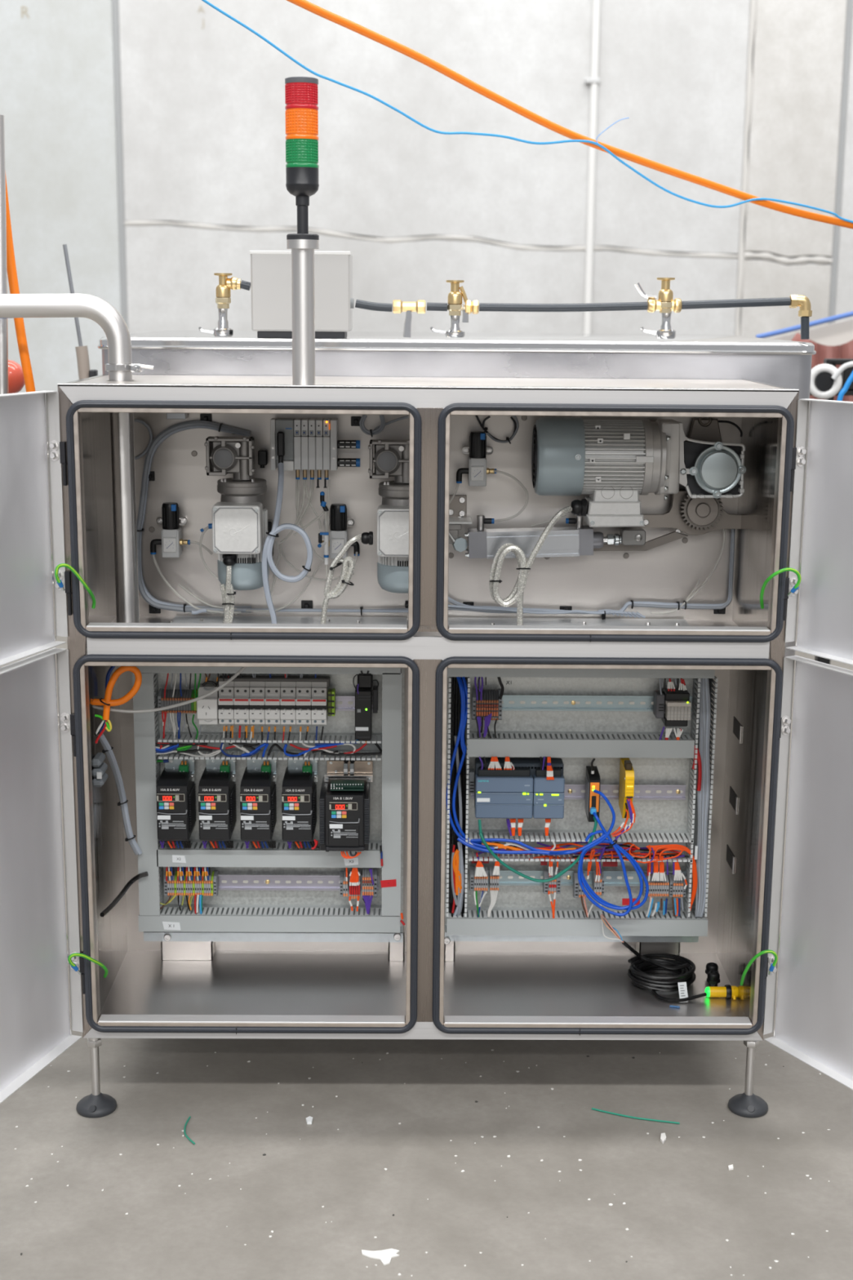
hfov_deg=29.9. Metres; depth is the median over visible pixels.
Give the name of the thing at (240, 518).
motor
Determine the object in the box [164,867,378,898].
rail
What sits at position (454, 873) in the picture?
wires
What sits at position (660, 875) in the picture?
wires
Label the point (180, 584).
hose
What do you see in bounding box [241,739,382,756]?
wires
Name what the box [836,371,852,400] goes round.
air hose
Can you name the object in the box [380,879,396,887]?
sticker
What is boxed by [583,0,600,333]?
pipe
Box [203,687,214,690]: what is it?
hood
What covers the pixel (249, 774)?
vent
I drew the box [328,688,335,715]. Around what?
terminal
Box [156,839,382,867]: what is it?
duct
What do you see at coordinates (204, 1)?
wire
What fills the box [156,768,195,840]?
inverter
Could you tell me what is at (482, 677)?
wires
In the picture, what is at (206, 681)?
wires
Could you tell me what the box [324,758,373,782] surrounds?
plate
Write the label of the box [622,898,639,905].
sticker
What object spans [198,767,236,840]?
inverter
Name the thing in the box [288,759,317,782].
plate
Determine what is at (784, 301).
hose
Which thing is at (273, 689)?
circuit breaker
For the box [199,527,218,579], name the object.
hose
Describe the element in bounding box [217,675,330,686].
breaker busbar
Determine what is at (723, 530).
hose
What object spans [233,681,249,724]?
circuit breaker
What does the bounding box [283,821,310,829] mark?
print
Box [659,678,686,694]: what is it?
wires
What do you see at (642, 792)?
rail
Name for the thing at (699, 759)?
cable
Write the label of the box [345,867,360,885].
wires
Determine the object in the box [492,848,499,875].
wires
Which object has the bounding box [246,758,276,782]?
plate
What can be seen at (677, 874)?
wires
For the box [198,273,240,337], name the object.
valve
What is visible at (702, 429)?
plate
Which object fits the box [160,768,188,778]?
vent
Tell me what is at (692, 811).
duct
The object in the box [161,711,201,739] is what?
wires
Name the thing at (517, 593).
cable
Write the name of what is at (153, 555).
hose
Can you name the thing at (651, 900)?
wires
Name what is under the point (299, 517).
bundle
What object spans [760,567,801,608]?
earth wire
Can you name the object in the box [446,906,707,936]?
duct
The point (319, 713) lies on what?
circuit breaker
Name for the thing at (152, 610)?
cable tie mount
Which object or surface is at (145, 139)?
wall
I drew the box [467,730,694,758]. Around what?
duct
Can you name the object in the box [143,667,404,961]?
mounting plate
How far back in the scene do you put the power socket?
3.45 m
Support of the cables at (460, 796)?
in the duct at (467, 730)
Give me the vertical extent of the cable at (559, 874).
0.150 m
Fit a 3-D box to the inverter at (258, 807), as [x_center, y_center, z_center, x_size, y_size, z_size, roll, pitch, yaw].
[-0.369,0.360,3.519,0.068,0.140,0.124,0,12,-1]
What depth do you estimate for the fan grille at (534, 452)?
3.37 m
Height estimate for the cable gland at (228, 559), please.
0.023 m
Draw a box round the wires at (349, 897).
[348,895,359,911]
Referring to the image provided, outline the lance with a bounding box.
[62,244,97,379]
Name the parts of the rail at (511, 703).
terminal strip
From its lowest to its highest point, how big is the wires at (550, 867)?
0.147 m
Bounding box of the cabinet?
[0,373,852,1118]
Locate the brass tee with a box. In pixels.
[392,299,425,337]
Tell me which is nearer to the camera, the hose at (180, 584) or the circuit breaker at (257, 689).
the circuit breaker at (257, 689)
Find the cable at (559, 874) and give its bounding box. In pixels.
[478,816,597,882]
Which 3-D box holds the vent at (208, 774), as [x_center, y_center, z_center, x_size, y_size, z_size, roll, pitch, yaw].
[-0.462,0.293,3.516,0.054,0.009,0.083,0,12,-1]
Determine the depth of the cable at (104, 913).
3.47 m
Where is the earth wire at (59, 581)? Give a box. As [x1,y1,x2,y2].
[54,563,95,608]
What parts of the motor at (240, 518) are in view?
gearbox frame, lid panel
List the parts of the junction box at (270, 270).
rail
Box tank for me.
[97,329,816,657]
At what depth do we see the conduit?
3.50 m
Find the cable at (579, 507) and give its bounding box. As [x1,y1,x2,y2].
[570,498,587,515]
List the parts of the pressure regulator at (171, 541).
adjusting knob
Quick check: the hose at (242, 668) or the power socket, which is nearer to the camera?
the hose at (242, 668)
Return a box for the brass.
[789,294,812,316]
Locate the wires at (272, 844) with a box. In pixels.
[244,840,275,848]
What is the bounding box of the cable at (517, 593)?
[488,506,572,625]
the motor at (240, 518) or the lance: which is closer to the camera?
the motor at (240, 518)
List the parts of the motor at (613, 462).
box lid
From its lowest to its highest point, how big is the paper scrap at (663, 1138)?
0.006 m
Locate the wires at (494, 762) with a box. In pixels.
[478,756,546,769]
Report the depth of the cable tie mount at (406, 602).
3.55 m
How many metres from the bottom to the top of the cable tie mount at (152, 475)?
0.021 m
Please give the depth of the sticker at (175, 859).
3.53 m
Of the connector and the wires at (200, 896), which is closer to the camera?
the connector
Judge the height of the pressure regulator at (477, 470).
0.116 m
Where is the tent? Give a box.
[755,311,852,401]
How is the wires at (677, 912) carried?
attached to the rail at (506, 877)
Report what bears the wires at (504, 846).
in the duct at (641, 838)
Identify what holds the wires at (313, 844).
attached to the inverter at (299, 793)
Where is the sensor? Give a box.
[705,984,738,999]
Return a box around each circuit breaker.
[217,680,234,724]
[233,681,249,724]
[248,681,265,724]
[264,681,280,724]
[280,681,296,724]
[295,681,311,724]
[311,681,328,724]
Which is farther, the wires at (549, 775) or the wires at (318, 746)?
the wires at (318, 746)
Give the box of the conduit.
[136,420,408,615]
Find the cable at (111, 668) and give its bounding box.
[105,666,115,689]
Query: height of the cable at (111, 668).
0.070 m
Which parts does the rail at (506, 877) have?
terminal strip, terminal strip, terminal strip, terminal strip, terminal strip, terminal strip, terminal strip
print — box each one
[159,820,186,829]
[200,821,227,829]
[242,821,269,829]
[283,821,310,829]
[330,829,358,838]
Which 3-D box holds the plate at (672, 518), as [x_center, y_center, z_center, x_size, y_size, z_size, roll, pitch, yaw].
[0.569,-0.281,3.499,0.278,0.098,0.049,0,12,-1]
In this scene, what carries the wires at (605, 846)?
hanging from the duct at (641, 838)
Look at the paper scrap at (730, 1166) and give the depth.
3.13 m
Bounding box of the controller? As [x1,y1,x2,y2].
[468,757,564,818]
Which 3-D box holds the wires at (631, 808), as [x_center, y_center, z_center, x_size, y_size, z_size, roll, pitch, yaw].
[0.429,0.391,3.479,0.053,0.099,0.005,0,12,-1]
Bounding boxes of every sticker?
[162,921,180,930]
[172,854,186,862]
[343,857,358,866]
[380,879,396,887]
[471,857,488,863]
[540,860,546,865]
[602,860,617,866]
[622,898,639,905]
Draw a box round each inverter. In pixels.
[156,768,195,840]
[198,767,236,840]
[240,767,276,841]
[281,766,316,841]
[319,776,369,851]
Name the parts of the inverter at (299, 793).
display frame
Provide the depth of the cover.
3.52 m
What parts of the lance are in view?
rod, handle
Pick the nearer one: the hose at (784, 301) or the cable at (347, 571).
the cable at (347, 571)
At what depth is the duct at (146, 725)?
3.50 m
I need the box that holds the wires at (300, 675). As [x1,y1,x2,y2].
[227,673,316,678]
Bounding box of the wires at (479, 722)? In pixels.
[475,713,497,737]
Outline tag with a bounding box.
[694,845,697,859]
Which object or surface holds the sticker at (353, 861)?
attached to the duct at (197, 855)
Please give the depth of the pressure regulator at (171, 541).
3.47 m
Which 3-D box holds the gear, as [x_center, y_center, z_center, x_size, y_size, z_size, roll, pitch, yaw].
[0.594,-0.282,3.451,0.091,0.091,0.036,0,12,-1]
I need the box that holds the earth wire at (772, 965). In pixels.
[740,950,777,985]
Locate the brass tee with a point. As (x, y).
(399, 306)
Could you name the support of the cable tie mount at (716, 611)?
attached to the cabinet
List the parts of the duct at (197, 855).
lid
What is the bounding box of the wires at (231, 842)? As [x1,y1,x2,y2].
[202,840,233,848]
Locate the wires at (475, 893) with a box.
[473,890,487,916]
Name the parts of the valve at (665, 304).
lever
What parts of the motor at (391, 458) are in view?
gearbox frame, lid panel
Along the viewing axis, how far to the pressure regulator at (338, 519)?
3.47 m
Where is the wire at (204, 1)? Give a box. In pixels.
[201,0,852,222]
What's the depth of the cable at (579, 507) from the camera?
3.35 m
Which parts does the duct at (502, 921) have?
lid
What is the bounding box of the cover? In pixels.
[694,678,711,916]
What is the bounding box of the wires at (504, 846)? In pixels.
[468,841,576,850]
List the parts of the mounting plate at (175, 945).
plate leg, plate leg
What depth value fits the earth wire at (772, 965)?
3.22 m
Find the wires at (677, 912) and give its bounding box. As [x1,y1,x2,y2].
[671,897,684,915]
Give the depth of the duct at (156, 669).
3.45 m
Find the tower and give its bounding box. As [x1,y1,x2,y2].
[284,76,319,385]
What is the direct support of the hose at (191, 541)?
attached to the pressure regulator at (171, 541)
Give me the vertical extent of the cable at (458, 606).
0.207 m
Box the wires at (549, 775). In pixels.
[546,756,554,779]
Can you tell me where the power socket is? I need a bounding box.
[196,683,218,724]
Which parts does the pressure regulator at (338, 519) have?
adjusting knob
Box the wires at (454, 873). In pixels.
[448,841,464,917]
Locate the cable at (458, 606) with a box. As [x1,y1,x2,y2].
[448,528,735,619]
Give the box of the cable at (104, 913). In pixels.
[99,871,148,916]
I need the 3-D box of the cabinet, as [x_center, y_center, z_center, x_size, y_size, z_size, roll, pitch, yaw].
[0.041,0.269,3.118,2.045,1.502,1.145,0,12,-1]
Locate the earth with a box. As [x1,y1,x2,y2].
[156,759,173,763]
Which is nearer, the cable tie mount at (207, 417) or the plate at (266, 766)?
the cable tie mount at (207, 417)
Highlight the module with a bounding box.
[653,688,691,726]
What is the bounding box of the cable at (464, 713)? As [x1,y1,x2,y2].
[446,676,594,855]
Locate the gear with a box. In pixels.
[679,493,723,530]
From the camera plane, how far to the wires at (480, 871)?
3.55 m
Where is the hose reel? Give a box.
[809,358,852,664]
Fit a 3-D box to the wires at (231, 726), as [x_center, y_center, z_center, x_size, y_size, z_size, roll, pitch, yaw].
[-0.409,0.200,3.481,0.069,0.028,0.004,0,12,-1]
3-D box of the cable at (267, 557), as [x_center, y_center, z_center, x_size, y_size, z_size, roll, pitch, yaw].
[-0.302,-0.198,3.354,0.084,0.337,0.109,-10,16,-41]
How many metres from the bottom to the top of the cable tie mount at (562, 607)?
0.016 m
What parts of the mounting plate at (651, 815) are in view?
plate leg, plate leg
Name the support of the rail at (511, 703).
attached to the mounting plate at (651, 815)
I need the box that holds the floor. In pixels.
[0,635,852,1279]
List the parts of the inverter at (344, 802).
display frame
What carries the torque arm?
attached to the plate at (672, 518)
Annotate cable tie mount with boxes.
[148,471,155,480]
[148,604,160,613]
[200,413,212,422]
[301,600,312,608]
[351,416,361,426]
[404,600,408,608]
[462,601,474,605]
[560,605,572,610]
[713,607,725,613]
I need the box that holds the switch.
[584,765,600,822]
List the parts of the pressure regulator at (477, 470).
adjusting knob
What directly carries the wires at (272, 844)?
attached to the inverter at (258, 807)
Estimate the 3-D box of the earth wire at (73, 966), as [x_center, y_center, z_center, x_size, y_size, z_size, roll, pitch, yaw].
[-0.677,0.661,3.234,0.036,0.084,0.098,10,15,38]
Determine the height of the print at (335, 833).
0.019 m
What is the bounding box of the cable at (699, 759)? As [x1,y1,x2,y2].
[692,745,702,791]
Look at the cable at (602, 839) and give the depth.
3.49 m
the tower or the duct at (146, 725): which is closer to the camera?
the tower
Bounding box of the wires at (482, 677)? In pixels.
[474,676,503,700]
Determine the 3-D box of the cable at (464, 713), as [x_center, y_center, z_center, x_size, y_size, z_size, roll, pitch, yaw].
[0.210,0.277,3.496,0.332,0.401,0.037,2,12,6]
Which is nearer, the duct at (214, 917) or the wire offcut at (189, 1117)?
the wire offcut at (189, 1117)
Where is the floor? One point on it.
(682, 1199)
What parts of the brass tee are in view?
lever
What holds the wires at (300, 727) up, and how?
attached to the circuit breaker at (257, 689)
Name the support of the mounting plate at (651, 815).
on the cabinet
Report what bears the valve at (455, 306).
attached to the hose at (784, 301)
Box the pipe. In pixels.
[0,293,153,622]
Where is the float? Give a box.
[8,360,24,393]
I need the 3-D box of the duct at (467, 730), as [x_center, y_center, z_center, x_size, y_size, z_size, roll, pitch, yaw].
[0.069,0.343,3.547,0.046,0.549,0.071,0,12,-1]
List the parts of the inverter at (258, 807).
display frame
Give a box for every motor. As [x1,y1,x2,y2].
[204,435,269,590]
[368,439,408,593]
[531,417,746,527]
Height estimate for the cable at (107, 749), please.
0.329 m
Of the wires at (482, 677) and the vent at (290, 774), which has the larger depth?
the vent at (290, 774)
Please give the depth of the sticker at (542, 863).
3.58 m
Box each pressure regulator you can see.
[150,502,190,557]
[320,503,359,559]
[456,431,496,486]
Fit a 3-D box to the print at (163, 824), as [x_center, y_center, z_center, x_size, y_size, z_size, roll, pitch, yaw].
[-0.550,0.400,3.464,0.058,0.019,0.001,0,12,-1]
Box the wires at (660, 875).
[647,853,668,880]
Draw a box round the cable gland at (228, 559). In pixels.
[222,554,236,565]
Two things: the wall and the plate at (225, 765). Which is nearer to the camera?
the plate at (225, 765)
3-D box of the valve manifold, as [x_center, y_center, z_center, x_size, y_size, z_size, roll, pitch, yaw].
[-0.252,-0.402,3.437,0.220,0.145,0.104,0,12,-1]
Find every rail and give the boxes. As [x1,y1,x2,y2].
[157,688,373,714]
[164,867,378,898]
[469,866,691,897]
[471,688,693,719]
[471,783,686,799]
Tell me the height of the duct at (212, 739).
0.043 m
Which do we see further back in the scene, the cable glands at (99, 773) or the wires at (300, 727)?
the wires at (300, 727)
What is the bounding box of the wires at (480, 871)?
[475,852,487,876]
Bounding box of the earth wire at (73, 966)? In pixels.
[67,952,107,977]
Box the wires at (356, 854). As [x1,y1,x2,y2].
[311,839,361,858]
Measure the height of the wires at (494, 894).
0.062 m
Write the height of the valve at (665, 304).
0.130 m
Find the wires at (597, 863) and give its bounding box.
[580,850,601,917]
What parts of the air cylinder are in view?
piston rod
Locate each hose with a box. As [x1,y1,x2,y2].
[4,169,35,391]
[92,666,246,713]
[151,554,240,613]
[178,583,236,609]
[190,540,213,554]
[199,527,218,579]
[240,280,809,339]
[354,551,358,567]
[448,483,459,504]
[493,470,528,522]
[531,515,566,526]
[650,528,725,614]
[685,579,700,600]
[718,420,742,436]
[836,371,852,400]
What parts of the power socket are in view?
plate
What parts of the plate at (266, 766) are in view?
plate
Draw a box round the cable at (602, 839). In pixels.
[549,789,648,916]
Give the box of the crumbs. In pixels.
[20,1055,783,1262]
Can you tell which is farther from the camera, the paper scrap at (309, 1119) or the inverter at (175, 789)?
the inverter at (175, 789)
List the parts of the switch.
plate, orange panel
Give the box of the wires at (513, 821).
[506,818,551,835]
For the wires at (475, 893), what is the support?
attached to the rail at (506, 877)
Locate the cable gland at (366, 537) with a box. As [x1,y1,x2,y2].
[361,531,373,545]
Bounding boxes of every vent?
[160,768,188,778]
[201,768,229,779]
[243,767,269,779]
[284,766,311,779]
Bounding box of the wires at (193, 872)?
[165,866,210,880]
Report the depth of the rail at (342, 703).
3.48 m
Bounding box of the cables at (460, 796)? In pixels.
[448,676,466,916]
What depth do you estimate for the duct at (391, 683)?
3.50 m
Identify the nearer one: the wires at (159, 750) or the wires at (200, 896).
the wires at (159, 750)
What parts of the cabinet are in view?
door, door, roof panel, panel, roof panel, cable coil, roof panel, roof bracket, grey cable coil, floor panel, rail, panel, rail, shelf panel, rail, panel, roof panel, plate, linkage rod, cylinder bracket, thin cable coil, cable coil, panel, door, door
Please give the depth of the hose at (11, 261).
3.56 m
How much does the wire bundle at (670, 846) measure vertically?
0.156 m
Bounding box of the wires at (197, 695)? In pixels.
[164,673,201,698]
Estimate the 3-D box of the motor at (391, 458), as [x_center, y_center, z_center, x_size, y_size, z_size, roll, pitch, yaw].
[-0.059,-0.261,3.384,0.128,0.324,0.151,0,12,-1]
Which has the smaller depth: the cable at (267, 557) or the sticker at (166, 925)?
the cable at (267, 557)
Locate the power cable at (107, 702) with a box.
[89,666,142,743]
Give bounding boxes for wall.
[0,0,852,392]
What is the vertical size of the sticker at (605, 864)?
0.015 m
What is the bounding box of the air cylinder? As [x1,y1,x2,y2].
[464,515,645,558]
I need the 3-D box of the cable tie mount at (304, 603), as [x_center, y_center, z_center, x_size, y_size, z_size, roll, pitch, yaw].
[-0.266,-0.076,3.552,0.026,0.022,0.014,0,12,-1]
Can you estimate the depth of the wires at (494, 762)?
3.48 m
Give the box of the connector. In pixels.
[320,491,328,511]
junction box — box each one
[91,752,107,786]
[249,250,354,338]
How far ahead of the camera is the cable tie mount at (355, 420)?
3.47 m
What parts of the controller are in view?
door, door, door, door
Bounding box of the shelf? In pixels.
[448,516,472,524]
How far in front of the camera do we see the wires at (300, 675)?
3.47 m
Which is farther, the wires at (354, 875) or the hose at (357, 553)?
the wires at (354, 875)
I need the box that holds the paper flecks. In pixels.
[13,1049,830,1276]
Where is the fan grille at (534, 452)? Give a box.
[531,424,537,488]
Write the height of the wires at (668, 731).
0.036 m
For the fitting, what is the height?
0.020 m
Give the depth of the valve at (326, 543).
3.43 m
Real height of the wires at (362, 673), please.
0.049 m
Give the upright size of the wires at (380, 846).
0.187 m
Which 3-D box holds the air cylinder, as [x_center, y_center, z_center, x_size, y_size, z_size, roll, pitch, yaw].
[0.276,-0.225,3.456,0.389,0.092,0.057,0,12,-1]
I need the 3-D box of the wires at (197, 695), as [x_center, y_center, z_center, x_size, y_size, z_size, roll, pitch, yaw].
[-0.528,0.096,3.465,0.083,0.062,0.004,0,12,-1]
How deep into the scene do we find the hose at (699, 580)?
3.54 m
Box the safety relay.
[618,757,634,817]
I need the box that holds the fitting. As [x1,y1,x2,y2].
[200,523,212,532]
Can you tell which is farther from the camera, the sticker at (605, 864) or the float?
the float
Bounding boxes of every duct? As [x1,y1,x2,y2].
[132,672,164,915]
[137,666,400,674]
[137,903,399,933]
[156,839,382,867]
[157,731,382,760]
[382,667,401,915]
[446,676,470,916]
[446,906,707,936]
[447,667,715,678]
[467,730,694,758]
[467,829,692,862]
[683,675,718,916]
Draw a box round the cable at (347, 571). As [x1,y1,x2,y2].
[320,534,361,623]
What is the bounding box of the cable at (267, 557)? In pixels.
[261,462,312,623]
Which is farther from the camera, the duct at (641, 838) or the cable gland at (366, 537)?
the duct at (641, 838)
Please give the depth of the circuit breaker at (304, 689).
3.46 m
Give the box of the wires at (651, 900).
[645,896,667,917]
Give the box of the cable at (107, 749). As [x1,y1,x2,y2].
[97,733,142,854]
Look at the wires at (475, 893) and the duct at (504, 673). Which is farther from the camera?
the wires at (475, 893)
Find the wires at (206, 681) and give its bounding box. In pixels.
[201,673,230,686]
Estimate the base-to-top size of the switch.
0.106 m
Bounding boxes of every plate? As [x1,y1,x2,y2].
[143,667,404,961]
[164,758,194,781]
[205,758,235,781]
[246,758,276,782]
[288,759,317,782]
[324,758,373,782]
[444,676,698,961]
[623,489,741,535]
[688,417,721,442]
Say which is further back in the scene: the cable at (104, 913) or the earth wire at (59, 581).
the cable at (104, 913)
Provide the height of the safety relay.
0.130 m
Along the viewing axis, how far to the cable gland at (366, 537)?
3.34 m
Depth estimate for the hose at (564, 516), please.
3.47 m
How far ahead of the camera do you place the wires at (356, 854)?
3.48 m
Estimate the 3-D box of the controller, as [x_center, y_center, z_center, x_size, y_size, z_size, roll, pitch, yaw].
[0.197,0.326,3.517,0.207,0.116,0.077,0,12,-1]
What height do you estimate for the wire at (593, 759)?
0.035 m
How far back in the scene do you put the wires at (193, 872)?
3.54 m
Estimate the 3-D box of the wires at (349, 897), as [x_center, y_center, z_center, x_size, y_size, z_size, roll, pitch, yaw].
[-0.161,0.586,3.561,0.025,0.036,0.005,0,12,-1]
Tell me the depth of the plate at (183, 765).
3.53 m
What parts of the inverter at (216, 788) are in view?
display frame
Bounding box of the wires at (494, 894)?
[487,889,497,916]
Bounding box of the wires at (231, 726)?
[222,725,253,737]
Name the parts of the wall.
concrete panel, concrete panel, concrete panel, concrete panel, concrete panel, concrete panel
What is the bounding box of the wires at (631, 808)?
[610,798,635,839]
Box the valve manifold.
[257,417,359,488]
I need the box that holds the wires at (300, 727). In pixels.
[244,726,324,742]
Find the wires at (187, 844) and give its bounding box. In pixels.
[160,840,191,848]
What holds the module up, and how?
attached to the rail at (511, 703)
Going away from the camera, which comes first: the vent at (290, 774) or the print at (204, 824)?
the print at (204, 824)
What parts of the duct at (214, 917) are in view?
lid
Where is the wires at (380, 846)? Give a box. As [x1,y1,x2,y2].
[379,844,404,925]
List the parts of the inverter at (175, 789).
display frame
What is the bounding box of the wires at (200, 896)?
[160,894,203,914]
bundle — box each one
[245,480,354,612]
[646,844,697,911]
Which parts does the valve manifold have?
valve coil, plate, plate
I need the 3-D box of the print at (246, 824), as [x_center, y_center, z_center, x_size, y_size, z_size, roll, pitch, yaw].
[-0.370,0.402,3.466,0.058,0.019,0.001,0,12,-1]
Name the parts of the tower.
stem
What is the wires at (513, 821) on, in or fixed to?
attached to the controller
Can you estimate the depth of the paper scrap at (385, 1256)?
2.84 m
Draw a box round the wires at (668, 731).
[658,726,683,740]
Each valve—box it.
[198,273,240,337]
[317,532,328,564]
[430,280,479,337]
[635,277,681,338]
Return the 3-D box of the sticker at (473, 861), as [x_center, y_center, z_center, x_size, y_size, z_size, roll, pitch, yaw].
[0.120,0.492,3.575,0.039,0.015,0.001,0,12,-1]
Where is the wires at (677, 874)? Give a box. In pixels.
[672,858,687,888]
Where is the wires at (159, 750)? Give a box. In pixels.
[155,741,261,757]
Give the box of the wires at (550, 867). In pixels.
[547,855,559,918]
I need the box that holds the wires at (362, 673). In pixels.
[352,670,378,693]
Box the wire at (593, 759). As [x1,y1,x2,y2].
[591,758,595,773]
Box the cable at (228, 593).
[219,565,235,623]
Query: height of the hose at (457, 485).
0.061 m
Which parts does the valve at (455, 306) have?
lever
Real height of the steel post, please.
0.713 m
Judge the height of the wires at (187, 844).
0.018 m
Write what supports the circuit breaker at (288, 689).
attached to the rail at (342, 703)
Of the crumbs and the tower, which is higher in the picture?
the tower
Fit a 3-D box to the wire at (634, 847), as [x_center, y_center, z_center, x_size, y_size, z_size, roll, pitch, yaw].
[0.347,0.469,3.561,0.477,0.049,0.039,0,12,-1]
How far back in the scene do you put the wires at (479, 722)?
3.48 m
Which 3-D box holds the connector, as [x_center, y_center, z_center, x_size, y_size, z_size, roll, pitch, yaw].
[-0.218,-0.295,3.419,0.019,0.045,0.016,0,12,-1]
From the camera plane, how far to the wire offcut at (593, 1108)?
3.32 m
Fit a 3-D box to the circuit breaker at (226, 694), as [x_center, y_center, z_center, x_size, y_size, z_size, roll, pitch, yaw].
[-0.434,0.134,3.480,0.033,0.092,0.061,0,12,-1]
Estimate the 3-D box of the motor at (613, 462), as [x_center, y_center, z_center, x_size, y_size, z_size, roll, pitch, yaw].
[0.445,-0.361,3.402,0.441,0.223,0.210,0,12,-1]
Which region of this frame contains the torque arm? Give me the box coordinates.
[593,531,688,551]
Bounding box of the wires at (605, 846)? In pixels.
[590,844,684,863]
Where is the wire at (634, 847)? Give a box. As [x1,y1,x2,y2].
[475,841,688,860]
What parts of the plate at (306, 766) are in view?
plate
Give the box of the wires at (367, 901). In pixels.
[362,868,373,914]
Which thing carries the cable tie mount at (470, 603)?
attached to the cabinet
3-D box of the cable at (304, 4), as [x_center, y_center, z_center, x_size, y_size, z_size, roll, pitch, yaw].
[0.365,-1.413,3.805,3.376,1.005,0.099,-3,12,-17]
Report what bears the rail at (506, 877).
attached to the mounting plate at (651, 815)
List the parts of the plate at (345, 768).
plate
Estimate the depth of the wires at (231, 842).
3.50 m
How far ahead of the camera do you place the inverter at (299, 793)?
3.46 m
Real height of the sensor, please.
0.031 m
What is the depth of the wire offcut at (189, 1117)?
3.25 m
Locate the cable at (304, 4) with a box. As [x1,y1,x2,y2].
[286,0,852,229]
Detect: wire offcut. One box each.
[183,1115,195,1144]
[591,1107,679,1124]
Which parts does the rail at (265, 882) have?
terminal strip, terminal strip, lever, terminal strip, terminal strip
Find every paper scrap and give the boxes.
[306,1115,312,1124]
[361,1248,399,1265]
[660,1133,666,1143]
[728,1164,733,1170]
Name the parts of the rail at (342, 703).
terminal strip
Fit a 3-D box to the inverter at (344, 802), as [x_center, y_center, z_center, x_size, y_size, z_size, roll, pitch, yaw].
[-0.178,0.377,3.515,0.108,0.152,0.142,0,12,-1]
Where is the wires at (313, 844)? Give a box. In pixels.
[287,840,318,848]
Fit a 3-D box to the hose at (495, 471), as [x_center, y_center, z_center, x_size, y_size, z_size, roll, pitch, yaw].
[0.182,-0.310,3.448,0.076,0.110,0.034,0,12,-1]
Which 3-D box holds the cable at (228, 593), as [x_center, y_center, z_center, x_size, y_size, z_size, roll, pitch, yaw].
[-0.419,-0.097,3.372,0.035,0.130,0.026,0,12,-1]
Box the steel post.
[0,115,8,394]
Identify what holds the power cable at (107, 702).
attached to the cabinet
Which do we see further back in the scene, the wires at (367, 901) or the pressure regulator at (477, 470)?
the wires at (367, 901)

